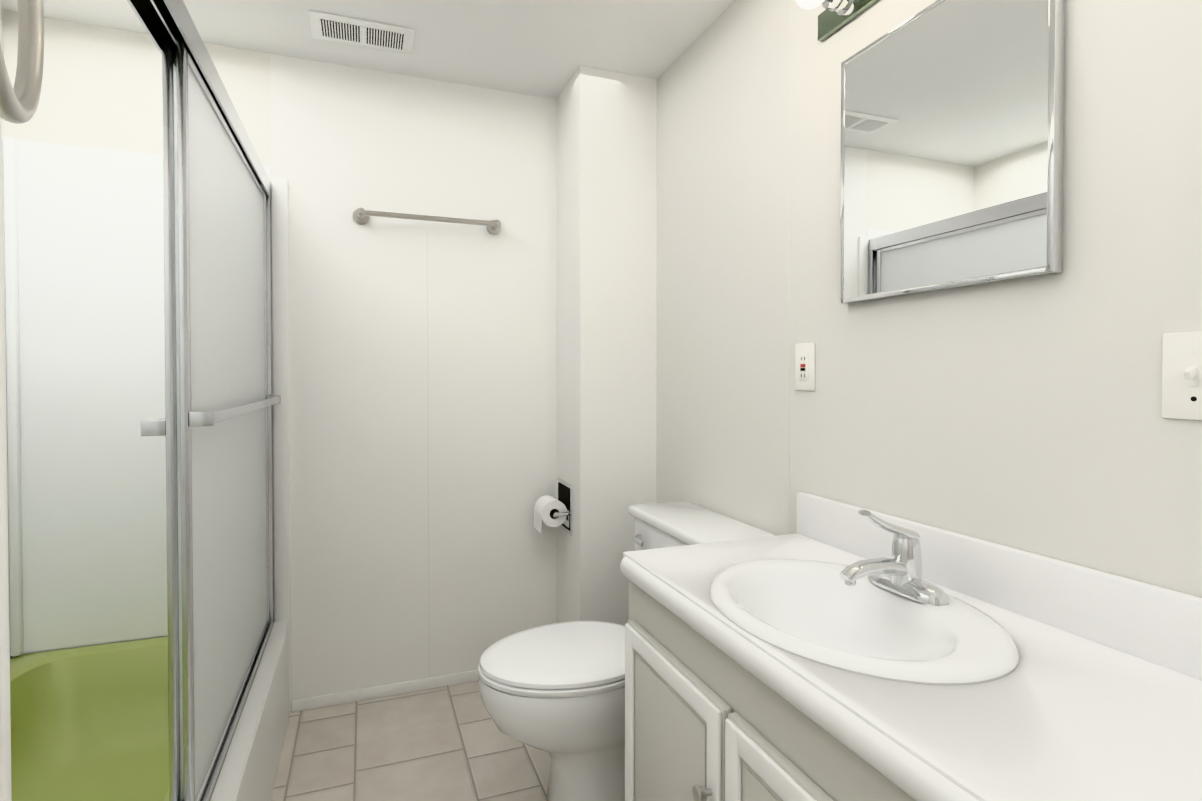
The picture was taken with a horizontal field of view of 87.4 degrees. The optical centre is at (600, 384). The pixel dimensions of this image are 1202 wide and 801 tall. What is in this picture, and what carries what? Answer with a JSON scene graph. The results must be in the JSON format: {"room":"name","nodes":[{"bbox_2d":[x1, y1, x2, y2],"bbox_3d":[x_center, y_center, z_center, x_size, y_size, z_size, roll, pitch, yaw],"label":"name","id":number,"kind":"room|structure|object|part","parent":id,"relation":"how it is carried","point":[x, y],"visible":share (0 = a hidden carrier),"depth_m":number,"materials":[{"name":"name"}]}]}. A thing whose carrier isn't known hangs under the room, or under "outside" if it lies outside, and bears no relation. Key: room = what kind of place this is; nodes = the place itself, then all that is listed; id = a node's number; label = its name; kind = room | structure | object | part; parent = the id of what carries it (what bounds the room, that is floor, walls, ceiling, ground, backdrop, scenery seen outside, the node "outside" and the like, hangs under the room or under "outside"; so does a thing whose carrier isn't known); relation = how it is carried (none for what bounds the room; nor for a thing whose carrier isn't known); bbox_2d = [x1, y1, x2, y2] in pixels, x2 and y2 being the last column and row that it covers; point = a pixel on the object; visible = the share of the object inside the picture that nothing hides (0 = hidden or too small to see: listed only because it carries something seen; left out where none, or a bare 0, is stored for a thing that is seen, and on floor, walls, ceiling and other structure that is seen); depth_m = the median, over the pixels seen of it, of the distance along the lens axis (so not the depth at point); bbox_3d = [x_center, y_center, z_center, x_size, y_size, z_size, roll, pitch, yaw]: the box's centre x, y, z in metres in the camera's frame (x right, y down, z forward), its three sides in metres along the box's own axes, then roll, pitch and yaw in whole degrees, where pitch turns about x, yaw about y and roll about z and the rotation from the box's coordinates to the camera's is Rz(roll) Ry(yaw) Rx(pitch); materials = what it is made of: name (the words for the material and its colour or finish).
{"room":"bathroom","nodes":[
{"label":"bathroom","id":0,"kind":"room"},
{"bbox_2d":[0,640,2,800],"bbox_3d":[-0.210,0.042,-0.281,0.100,2.270,1.525,0,1,-21],"label":"wall","id":1,"kind":"structure","parent":0,"point":[1,790],"depth_m":0.45,"materials":[{"name":"paint"}]},
{"bbox_2d":[0,4,11,800],"bbox_3d":[-0.456,0.244,0.451,0.047,1.845,0.014,0,1,-21],"label":"trim","id":2,"kind":"structure","parent":1,"relation":"attached to","point":[5,682],"depth_m":0.46,"materials":[{"name":"paint"}]},
{"bbox_2d":[0,0,43,123],"bbox_3d":[-0.361,-0.263,0.364,0.074,0.210,0.173,0,1,-21],"label":"towel ring","id":3,"kind":"object","parent":1,"relation":"attached to","point":[19,101],"visible":1,"depth_m":0.42,"materials":[{"name":"silver metal"}]},
{"bbox_2d":[1,8,12,658],"bbox_3d":[-1.500,0.023,0.980,0.100,2.270,1.945,0,1,-21],"label":"wall","id":4,"kind":"structure","parent":0,"point":[2,46],"depth_m":1.88,"materials":[{"name":"paint"}]},
{"bbox_2d":[2,136,274,656],"bbox_3d":[-1.137,0.051,1.170,0.715,1.561,1.845,0,1,-21],"label":"wall panels","id":5,"kind":"object","parent":4,"relation":"attached to","point":[85,354],"visible":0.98,"depth_m":1.97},
{"bbox_2d":[4,11,556,699],"bbox_3d":[-0.864,0.004,2.312,2.230,2.270,0.100,0,1,-21],"label":"wall","id":6,"kind":"structure","parent":0,"point":[380,375],"depth_m":2.30,"materials":[{"name":"paint"}]},
{"bbox_2d":[271,178,291,712],"bbox_3d":[-1.100,0.218,2.165,0.050,1.845,0.014,0,1,-21],"label":"trim","id":7,"kind":"structure","parent":6,"relation":"attached to","point":[281,417],"depth_m":2.16,"materials":[{"name":"paint"}]},
{"bbox_2d":[292,670,478,711],"bbox_3d":[-0.626,1.118,2.360,0.963,0.040,0.008,0,1,-21],"label":"baseboard","id":8,"kind":"structure","parent":6,"relation":"attached to","point":[374,692],"depth_m":2.29,"materials":[{"name":"paint"}]},
{"bbox_2d":[353,208,500,234],"bbox_3d":[-0.622,-0.602,2.298,0.531,0.054,0.078,0,1,-21],"label":"towel rail","id":9,"kind":"object","parent":6,"relation":"attached to","point":[361,215],"visible":1,"depth_m":2.26,"materials":[{"name":"silver metal"}]},
{"bbox_2d":[0,0,734,98],"bbox_3d":[-0.270,-1.148,0.718,2.230,0.080,3.470,0,1,-21],"label":"ceiling","id":10,"kind":"structure","parent":0,"point":[544,48],"depth_m":2.01,"materials":[{"name":"paint"}]},
{"bbox_2d":[308,10,414,54],"bbox_3d":[-0.761,-1.122,2.013,0.307,0.010,0.160,0,1,-21],"label":"ceiling vent","id":11,"kind":"object","parent":10,"relation":"in","point":[354,31],"visible":1,"depth_m":2.00,"materials":[{"name":"white metal"}]},
{"bbox_2d":[271,681,549,800],"bbox_3d":[-0.270,1.202,0.752,2.230,0.080,3.470,0,1,-21],"label":"floor","id":12,"kind":"structure","parent":0,"point":[449,743],"depth_m":1.95,"materials":[{"name":"tile"}]},
{"bbox_2d":[10,0,288,800],"bbox_3d":[-1.114,0.186,1.181,0.759,1.939,1.841,0,1,-21],"label":"bathtub","id":13,"kind":"object","parent":12,"relation":"on","point":[193,705],"visible":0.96,"depth_m":1.52,"materials":[{"name":"glass"}]},
{"bbox_3d":[-0.824,0.077,1.288,0.135,1.512,1.837,0,1,-21],"label":"shower door frame","id":14,"kind":"part","parent":13,"relation":"part of","materials":[{"name":"silver metal"}]},
{"bbox_2d":[478,501,775,800],"bbox_3d":[0.033,0.769,1.752,0.742,0.755,0.494,0,1,-21],"label":"toilet","id":15,"kind":"object","parent":12,"relation":"on","point":[556,691],"visible":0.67,"depth_m":1.62,"materials":[{"name":"ceramic"}]},
{"bbox_2d":[620,492,1201,800],"bbox_3d":[0.437,0.686,0.993,0.528,0.945,1.035,0,1,-21],"label":"bathroom vanity","id":16,"kind":"object","parent":12,"relation":"on","point":[831,650],"visible":1,"depth_m":0.91,"materials":[{"name":"paint"}]},
{"bbox_2d":[710,559,1018,684],"bbox_3d":[0.405,0.414,1.048,0.410,0.178,0.524,0,1,-21],"label":"sink","id":17,"kind":"object","parent":16,"relation":"in","point":[819,622],"depth_m":1.03,"materials":[{"name":"ceramic"}]},
{"bbox_2d":[839,510,948,605],"bbox_3d":[0.479,0.286,1.075,0.165,0.147,0.156,0,1,-21],"label":"faucet","id":18,"kind":"object","parent":16,"relation":"on","point":[897,578],"depth_m":1.07,"materials":[{"name":"silver metal"}]},
{"bbox_2d":[556,66,656,625],"bbox_3d":[0.015,0.002,2.433,0.300,2.270,0.293,0,1,-21],"label":"chase","id":19,"kind":"object","parent":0,"point":[606,150],"visible":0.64,"depth_m":2.30,"materials":[{"name":"paint"}]},
{"bbox_2d":[534,478,571,535],"bbox_3d":[-0.190,0.467,2.402,0.108,0.190,0.180,0,1,-21],"label":"paper holder","id":20,"kind":"object","parent":19,"relation":"attached to","point":[550,511],"visible":1,"depth_m":2.36,"materials":[{"name":"white paper"}]},
{"bbox_2d":[656,0,1201,597],"bbox_3d":[0.744,0.022,1.064,0.100,2.270,3.370,0,1,-21],"label":"wall","id":21,"kind":"structure","parent":0,"point":[1024,414],"depth_m":1.21,"materials":[{"name":"paint"}]},
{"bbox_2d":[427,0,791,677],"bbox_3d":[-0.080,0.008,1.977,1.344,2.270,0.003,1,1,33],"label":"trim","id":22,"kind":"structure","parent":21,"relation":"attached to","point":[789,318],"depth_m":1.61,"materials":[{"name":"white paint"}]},
{"bbox_2d":[795,343,814,390],"bbox_3d":[0.501,-0.044,1.550,0.010,0.116,0.070,0,1,-21],"label":"outlet","id":23,"kind":"object","parent":21,"relation":"attached to","point":[804,366],"visible":1,"depth_m":1.54,"materials":[{"name":"plastic"}]},
{"bbox_2d":[796,0,878,41],"bbox_3d":[0.585,-0.840,1.110,0.155,0.068,0.753,0,1,-21],"label":"sconce","id":24,"kind":"object","parent":21,"relation":"attached to","point":[834,16],"visible":1,"depth_m":1.38,"materials":[{"name":"silver metal"}]},
{"bbox_2d":[840,0,1064,303],"bbox_3d":[0.627,-0.446,1.190,0.023,0.537,0.467,0,1,-21],"label":"wall mirror","id":25,"kind":"object","parent":21,"relation":"attached to","point":[952,145],"visible":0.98,"depth_m":1.14,"materials":[{"name":"silver glass"}]},
{"bbox_2d":[1162,332,1201,419],"bbox_3d":[0.770,-0.011,0.820,0.023,0.115,0.072,0,1,-21],"label":"toggle light switch","id":26,"kind":"object","parent":21,"relation":"attached to","point":[1182,378],"visible":1,"depth_m":0.83,"materials":[{"name":"plastic"}]}
]}

